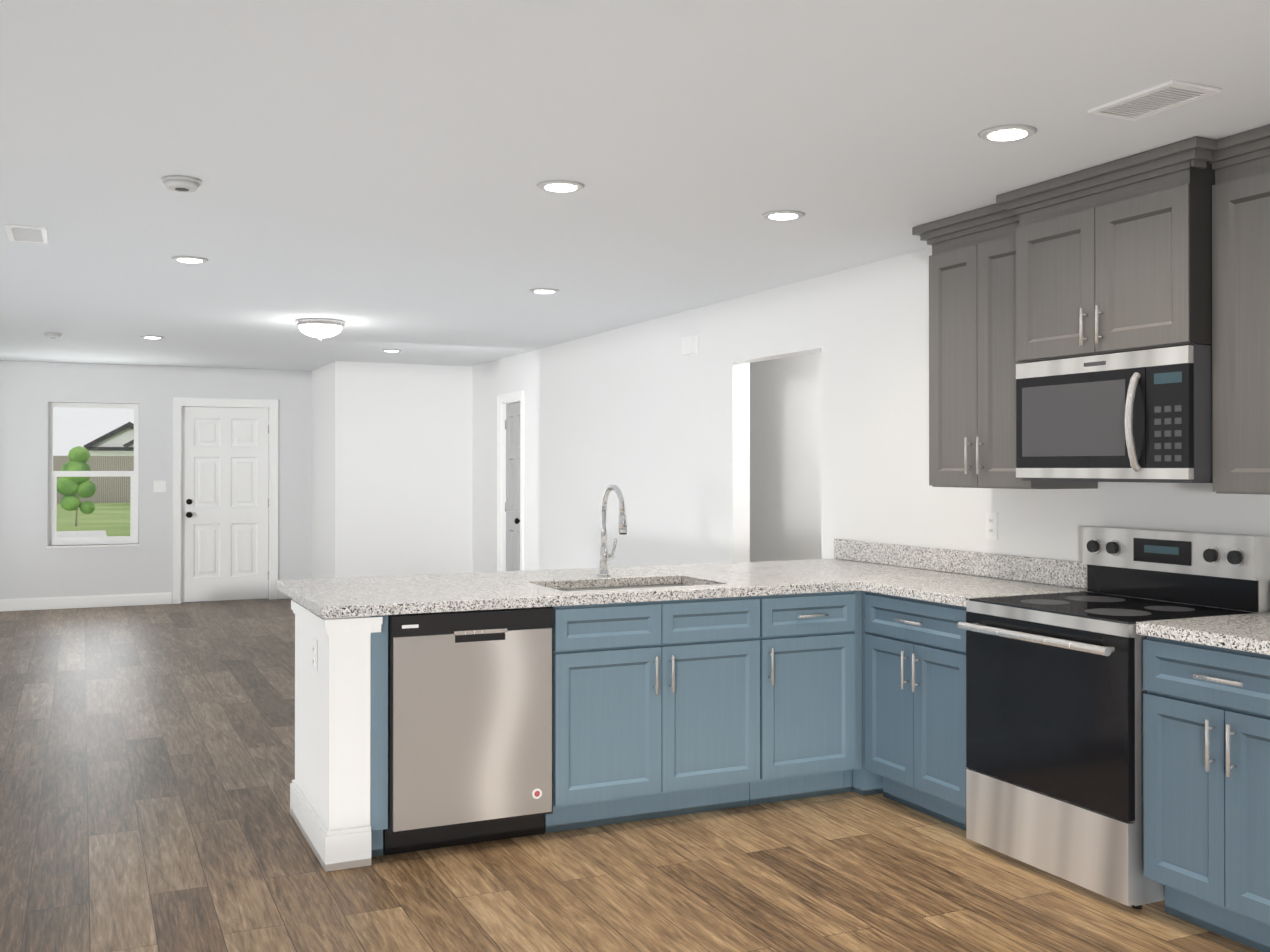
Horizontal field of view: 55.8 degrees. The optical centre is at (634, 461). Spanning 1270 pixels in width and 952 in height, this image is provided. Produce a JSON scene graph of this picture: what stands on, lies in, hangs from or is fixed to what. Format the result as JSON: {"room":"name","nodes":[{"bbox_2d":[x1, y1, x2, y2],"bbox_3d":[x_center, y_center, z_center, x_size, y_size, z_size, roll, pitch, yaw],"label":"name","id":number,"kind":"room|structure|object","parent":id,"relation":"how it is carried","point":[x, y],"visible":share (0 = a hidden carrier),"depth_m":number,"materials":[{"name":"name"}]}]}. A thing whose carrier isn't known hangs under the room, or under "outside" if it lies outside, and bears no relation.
{"room":"kitchen","nodes":[
{"label":"kitchen","id":0,"kind":"room"},
{"bbox_2d":[0,361,311,601],"bbox_3d":[-3.211,0.246,13.041,6.800,2.430,0.120,0,0,-25],"label":"wall","id":1,"kind":"structure","parent":0,"point":[32,565],"depth_m":12.11,"materials":[{"name":"white paint"}]},
{"bbox_2d":[0,592,171,611],"bbox_3d":[-5.447,1.397,11.929,1.568,0.117,0.014,0,0,-25],"label":"baseboard","id":2,"kind":"structure","parent":1,"relation":"attached to","point":[23,604],"depth_m":11.91,"materials":[{"name":"white wood"}]},
{"bbox_2d":[47,402,139,547],"bbox_3d":[-5.414,0.136,12.004,0.846,1.436,0.120,0,0,-25],"label":"window","id":3,"kind":"structure","parent":1,"relation":"in","point":[131,539],"depth_m":12.02,"materials":[{"name":"white"}]},
{"bbox_2d":[154,481,165,491],"bbox_3d":[-4.841,0.257,12.217,0.115,0.118,0.008,0,0,-25],"label":"light switch","id":4,"kind":"object","parent":1,"relation":"attached to","point":[159,486],"visible":1,"depth_m":12.22,"materials":[{"name":"white plastic"}]},
{"bbox_2d":[172,397,277,603],"bbox_3d":[-4.273,0.403,12.525,1.042,2.111,0.157,0,0,-25],"label":"front door","id":5,"kind":"structure","parent":1,"relation":"in","point":[225,498],"depth_m":12.52,"materials":[{"name":"white wood"}]},
{"bbox_2d":[279,591,290,598],"bbox_3d":[-3.631,1.401,12.766,0.312,0.117,0.014,0,0,-25],"label":"baseboard","id":6,"kind":"structure","parent":1,"relation":"attached to","point":[281,596],"depth_m":12.71,"materials":[{"name":"white"}]},
{"bbox_2d":[312,361,472,578],"bbox_3d":[-2.508,0.244,12.584,1.505,2.430,1.300,0,0,-25],"label":"wall bump-out","id":7,"kind":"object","parent":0,"point":[391,469],"visible":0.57,"depth_m":11.98,"materials":[{"name":"white paint"}]},
{"bbox_2d":[0,598,1260,951],"bbox_3d":[-0.151,1.453,6.397,6.800,0.050,14.740,0,0,-25],"label":"floor","id":8,"kind":"structure","parent":0,"point":[146,764],"depth_m":4.24,"materials":[{"name":"brown wood"}]},
{"bbox_2d":[290,600,382,871],"bbox_3d":[0.065,0.985,5.088,2.857,0.873,0.774,0,0,-25],"label":"wall","id":9,"kind":"structure","parent":8,"relation":"on","point":[330,799],"depth_m":4.21,"materials":[{"name":"white paint"}]},
{"bbox_2d":[312,638,316,672],"bbox_3d":[-1.177,0.713,4.402,0.008,0.118,0.072,0,0,-25],"label":"outlet","id":10,"kind":"object","parent":9,"relation":"attached to","point":[314,655],"visible":0.96,"depth_m":4.39,"materials":[{"name":"white plastic"}]},
{"bbox_2d":[370,615,387,856],"bbox_3d":[-1.030,0.982,4.513,0.060,0.873,0.610,0,0,-25],"label":"cabinet filler","id":11,"kind":"object","parent":8,"relation":"on","point":[379,747],"visible":0.18,"depth_m":4.24,"materials":[{"name":"blue wood"}]},
{"bbox_2d":[383,607,552,854],"bbox_3d":[-0.706,0.982,4.625,0.617,0.873,0.618,0,0,-25],"label":"dishwasher","id":12,"kind":"object","parent":8,"relation":"on","point":[470,727],"visible":0.92,"depth_m":4.35,"materials":[{"name":"grey metal"}]},
{"bbox_2d":[544,584,759,832],"bbox_3d":[-0.020,0.984,4.949,0.894,0.873,0.664,0,0,-25],"label":"base cabinet","id":13,"kind":"object","parent":8,"relation":"on","point":[656,709],"visible":0.85,"depth_m":4.67,"materials":[{"name":"blue wood"}]},
{"bbox_2d":[749,591,855,804],"bbox_3d":[0.599,0.986,5.234,0.463,0.873,0.664,0,0,-25],"label":"base cabinet","id":14,"kind":"object","parent":8,"relation":"on","point":[807,695],"visible":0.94,"depth_m":4.98,"materials":[{"name":"blue wood"}]},
{"bbox_2d":[844,591,882,795],"bbox_3d":[1.095,0.987,5.492,0.649,0.873,0.610,0,0,-25],"label":"base cabinet","id":15,"kind":"object","parent":8,"relation":"on","point":[860,779],"visible":0.17,"depth_m":5.10,"materials":[{"name":"blue wood"}]},
{"bbox_2d":[865,592,969,829],"bbox_3d":[1.373,0.984,4.876,0.660,0.873,0.658,0,0,-25],"label":"base cabinet","id":16,"kind":"object","parent":8,"relation":"on","point":[915,703],"visible":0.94,"depth_m":4.74,"materials":[{"name":"blue painted wood"},{"name":"brushed metal"}]},
{"bbox_2d":[957,526,1269,908],"bbox_3d":[1.645,0.834,4.200,0.721,1.165,0.752,0,0,-25],"label":"range","id":17,"kind":"object","parent":8,"relation":"on","point":[1055,690],"visible":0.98,"depth_m":4.06,"materials":[{"name":"silver metal"}]},
{"bbox_2d":[1143,636,1269,951],"bbox_3d":[1.969,0.977,3.583,0.660,0.873,0.590,0,0,-25],"label":"base cabinet","id":18,"kind":"object","parent":8,"relation":"on","point":[1206,753],"visible":0.98,"depth_m":3.52,"materials":[{"name":"blue painted wood"},{"name":"brushed metal"}]},
{"bbox_2d":[0,0,1269,370],"bbox_3d":[-0.151,-1.027,6.409,6.800,0.050,14.740,0,0,-25],"label":"ceiling","id":19,"kind":"structure","parent":0,"point":[372,174],"depth_m":3.87,"materials":[{"name":"white paint"}]},
{"bbox_2d":[5,224,48,243],"bbox_3d":[-2.683,-1.002,5.297,0.160,0.009,0.360,0,0,-25],"label":"ceiling vent","id":20,"kind":"object","parent":19,"relation":"in","point":[21,233],"visible":1,"depth_m":5.27,"materials":[{"name":"white plastic"}]},
{"bbox_2d":[44,333,61,337],"bbox_3d":[-4.499,-0.969,9.272,0.120,0.035,0.120,0,0,-25],"label":"smoke detector","id":21,"kind":"object","parent":19,"relation":"attached to","point":[53,335],"visible":1,"depth_m":9.23,"materials":[{"name":"grey plastic"}]},
{"bbox_2d":[140,336,163,338],"bbox_3d":[-3.825,-0.981,9.505,0.176,0.009,0.176,0,0,-25],"label":"recessed light","id":22,"kind":"object","parent":19,"relation":"in","point":[155,337],"visible":1,"depth_m":9.47,"materials":[{"name":"grey"}]},
{"bbox_2d":[162,176,201,191],"bbox_3d":[-1.631,-0.994,4.317,0.136,0.035,0.136,0,0,-25],"label":"smoke detector","id":23,"kind":"object","parent":19,"relation":"attached to","point":[182,184],"visible":1,"depth_m":4.28,"materials":[{"name":"grey plastic"}]},
{"bbox_2d":[171,256,207,262],"bbox_3d":[-2.210,-0.999,5.955,0.176,0.009,0.176,0,0,-25],"label":"recessed light","id":24,"kind":"object","parent":19,"relation":"in","point":[188,259],"visible":1,"depth_m":5.92,"materials":[{"name":"grey"}]},
{"bbox_2d":[295,318,345,339],"bbox_3d":[-2.224,-0.924,8.481,0.350,0.134,0.350,0,0,-25],"label":"dome ceiling light","id":25,"kind":"object","parent":19,"relation":"attached to","point":[320,328],"visible":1,"depth_m":8.37,"materials":[{"name":"white glass"}]},
{"bbox_2d":[382,349,401,351],"bbox_3d":[-2.152,-0.976,10.607,0.176,0.009,0.176,0,0,-25],"label":"recessed light","id":26,"kind":"object","parent":19,"relation":"in","point":[389,350],"visible":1,"depth_m":10.56,"materials":[{"name":"grey"}]},
{"bbox_2d":[529,288,558,293],"bbox_3d":[-0.530,-0.994,7.016,0.176,0.009,0.176,0,0,-25],"label":"recessed light","id":27,"kind":"object","parent":19,"relation":"in","point":[544,291],"visible":1,"depth_m":6.99,"materials":[{"name":"grey"}]},
{"bbox_2d":[537,180,584,192],"bbox_3d":[-0.273,-1.007,4.404,0.176,0.009,0.176,0,0,-25],"label":"recessed light","id":28,"kind":"object","parent":19,"relation":"in","point":[561,186],"visible":0.98,"depth_m":4.38,"materials":[{"name":"grey"}]},
{"bbox_2d":[762,210,804,219],"bbox_3d":[0.607,-1.004,4.909,0.176,0.009,0.176,0,0,-25],"label":"recessed light","id":29,"kind":"object","parent":19,"relation":"in","point":[783,215],"visible":1,"depth_m":4.88,"materials":[{"name":"grey"}]},
{"bbox_2d":[978,125,1036,141],"bbox_3d":[1.151,-1.010,3.706,0.176,0.009,0.176,0,0,-25],"label":"recessed light","id":30,"kind":"object","parent":19,"relation":"in","point":[1005,133],"visible":0.98,"depth_m":3.68,"materials":[{"name":"grey"}]},
{"bbox_2d":[1087,80,1221,120],"bbox_3d":[1.456,-1.012,3.373,0.185,0.009,0.300,0,0,-25],"label":"ceiling vent","id":31,"kind":"object","parent":19,"relation":"in","point":[1165,96],"visible":1,"depth_m":3.36,"materials":[{"name":"white plastic"}]},
{"bbox_2d":[750,352,820,561],"bbox_3d":[1.762,0.220,7.891,0.120,2.430,5.840,0,0,-25],"label":"wall","id":32,"kind":"structure","parent":0,"point":[785,458],"depth_m":9.03,"materials":[{"name":"white paint"}]},
{"bbox_2d":[472,247,1269,571],"bbox_3d":[1.182,0.212,6.236,0.120,2.430,13.320,0,0,-25],"label":"wall","id":33,"kind":"structure","parent":0,"point":[650,419],"depth_m":7.38,"materials":[{"name":"white paint"}]},
{"bbox_2d":[497,391,524,571],"bbox_3d":[-1.111,0.409,11.151,0.157,2.086,0.722,0,0,-25],"label":"interior door","id":34,"kind":"structure","parent":33,"relation":"in","point":[510,469],"depth_m":11.27,"materials":[{"name":"white wood"}]},
{"bbox_2d":[682,335,697,356],"bbox_3d":[0.356,-0.755,7.831,0.043,0.130,0.160,0,0,-25],"label":"door chime","id":35,"kind":"object","parent":33,"relation":"attached to","point":[689,345],"visible":1,"depth_m":7.79,"materials":[{"name":"white plastic"}]},
{"bbox_2d":[834,539,1086,588],"bbox_3d":[1.910,0.451,4.475,0.022,0.104,4.075,0,0,-25],"label":"backsplash","id":36,"kind":"structure","parent":33,"relation":"attached to","point":[1066,573],"depth_m":5.35,"materials":[{"name":"stone"}]},
{"bbox_2d":[986,512,997,539],"bbox_3d":[1.562,0.282,5.254,0.008,0.118,0.072,0,0,-25],"label":"outlet","id":37,"kind":"object","parent":33,"relation":"attached to","point":[991,525],"visible":1,"depth_m":5.25,"materials":[{"name":"white plastic"}]},
{"bbox_2d":[912,204,1097,488],"bbox_3d":[1.505,-0.450,4.937,0.375,1.116,0.672,0,0,-25],"label":"upper cabinet","id":38,"kind":"object","parent":33,"relation":"attached to","point":[973,362],"visible":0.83,"depth_m":4.86,"materials":[{"name":"grey wood"}]},
{"bbox_2d":[996,136,1216,362],"bbox_3d":[1.773,-0.692,4.247,0.467,0.638,0.900,0,0,-25],"label":"upper cabinet","id":39,"kind":"object","parent":33,"relation":"attached to","point":[1115,256],"visible":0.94,"depth_m":4.08,"materials":[{"name":"grey wood"}]},
{"bbox_2d":[1016,344,1212,482],"bbox_3d":[1.765,-0.149,4.245,0.479,0.443,0.784,0,0,-25],"label":"microwave","id":40,"kind":"object","parent":39,"relation":"attached to","point":[1139,416],"visible":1,"depth_m":4.07,"materials":[{"name":"grey"}]},
{"bbox_2d":[1207,124,1269,494],"bbox_3d":[2.112,-0.456,3.621,0.375,1.116,0.626,0,0,-25],"label":"upper cabinet","id":41,"kind":"object","parent":33,"relation":"attached to","point":[1240,162],"visible":0.94,"depth_m":3.75,"materials":[{"name":"grey wood"}]},
{"label":"outside","id":42,"kind":"structure","parent":0,"visible":0},
{"bbox_2d":[56,503,129,537],"bbox_3d":[-33.925,2.193,82.231,160.000,0.130,150.680,0,0,-25],"label":"lawn","id":43,"kind":"structure","parent":42,"point":[95,531],"depth_m":38.59,"materials":[{"name":"green plant"}]},
{"bbox_2d":[57,446,95,525],"bbox_3d":[-16.570,0.738,35.554,1.110,2.369,0.799,0,0,-25],"label":"tree","id":44,"kind":"object","parent":43,"relation":"on","point":[76,451],"depth_m":35.37,"materials":[{"name":"green plant"}]},
{"bbox_2d":[53,456,133,502],"bbox_3d":[-28.166,0.884,57.803,90.000,2.298,0.120,0,0,-25],"label":"fence","id":45,"kind":"object","parent":43,"relation":"on","point":[57,465],"depth_m":58.80,"materials":[{"name":"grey wood"}]},
{"bbox_2d":[84,422,133,455],"bbox_3d":[-38.900,-0.374,95.961,9.550,5.198,11.600,0,0,-25],"label":"house","id":46,"kind":"structure","parent":43,"relation":"on","point":[114,434],"depth_m":90.83,"materials":[{"name":"white"}]},
{"bbox_3d":[2.284,0.974,2.900,0.660,0.873,0.906,0,0,-25],"label":"base cabinet","id":47,"kind":"object","parent":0,"visible":0},
{"bbox_2d":[276,559,947,617],"bbox_3d":[-0.002,0.527,5.228,2.871,0.039,1.112,0,0,-25],"label":"countertop","id":48,"kind":"structure","parent":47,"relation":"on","point":[341,597],"depth_m":4.90,"materials":[{"name":"stone"}]},
{"bbox_2d":[597,484,626,575],"bbox_3d":[-0.082,0.304,5.231,0.092,0.406,0.255,0,0,-25],"label":"faucet","id":49,"kind":"object","parent":48,"relation":"on","point":[605,556],"visible":1,"depth_m":5.29,"materials":[{"name":"silver metal"}]},
{"bbox_2d":[560,584,689,591],"bbox_3d":[-0.034,0.649,5.001,0.754,0.203,0.454,0,0,-25],"label":"sink","id":50,"kind":"object","parent":48,"relation":"in","point":[624,587],"depth_m":5.24,"materials":[{"name":"silver metal"}]},
{"bbox_2d":[800,563,933,574],"bbox_3d":[1.086,0.529,5.518,0.651,0.039,0.420,0,0,-25],"label":"countertop","id":51,"kind":"structure","parent":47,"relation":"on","point":[832,568],"depth_m":5.71,"materials":[{"name":"stone"}]},
{"bbox_2d":[856,572,1086,606],"bbox_3d":[1.387,0.526,4.866,0.651,0.039,0.657,0,0,-25],"label":"countertop","id":52,"kind":"structure","parent":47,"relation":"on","point":[952,588],"depth_m":4.84,"materials":[{"name":"stone"}]},
{"bbox_2d":[1136,612,1269,654],"bbox_3d":[2.167,0.517,3.185,0.636,0.039,1.517,0,0,-25],"label":"countertop","id":53,"kind":"structure","parent":47,"relation":"on","point":[1250,632],"depth_m":3.60,"materials":[{"name":"stone"}]}
]}

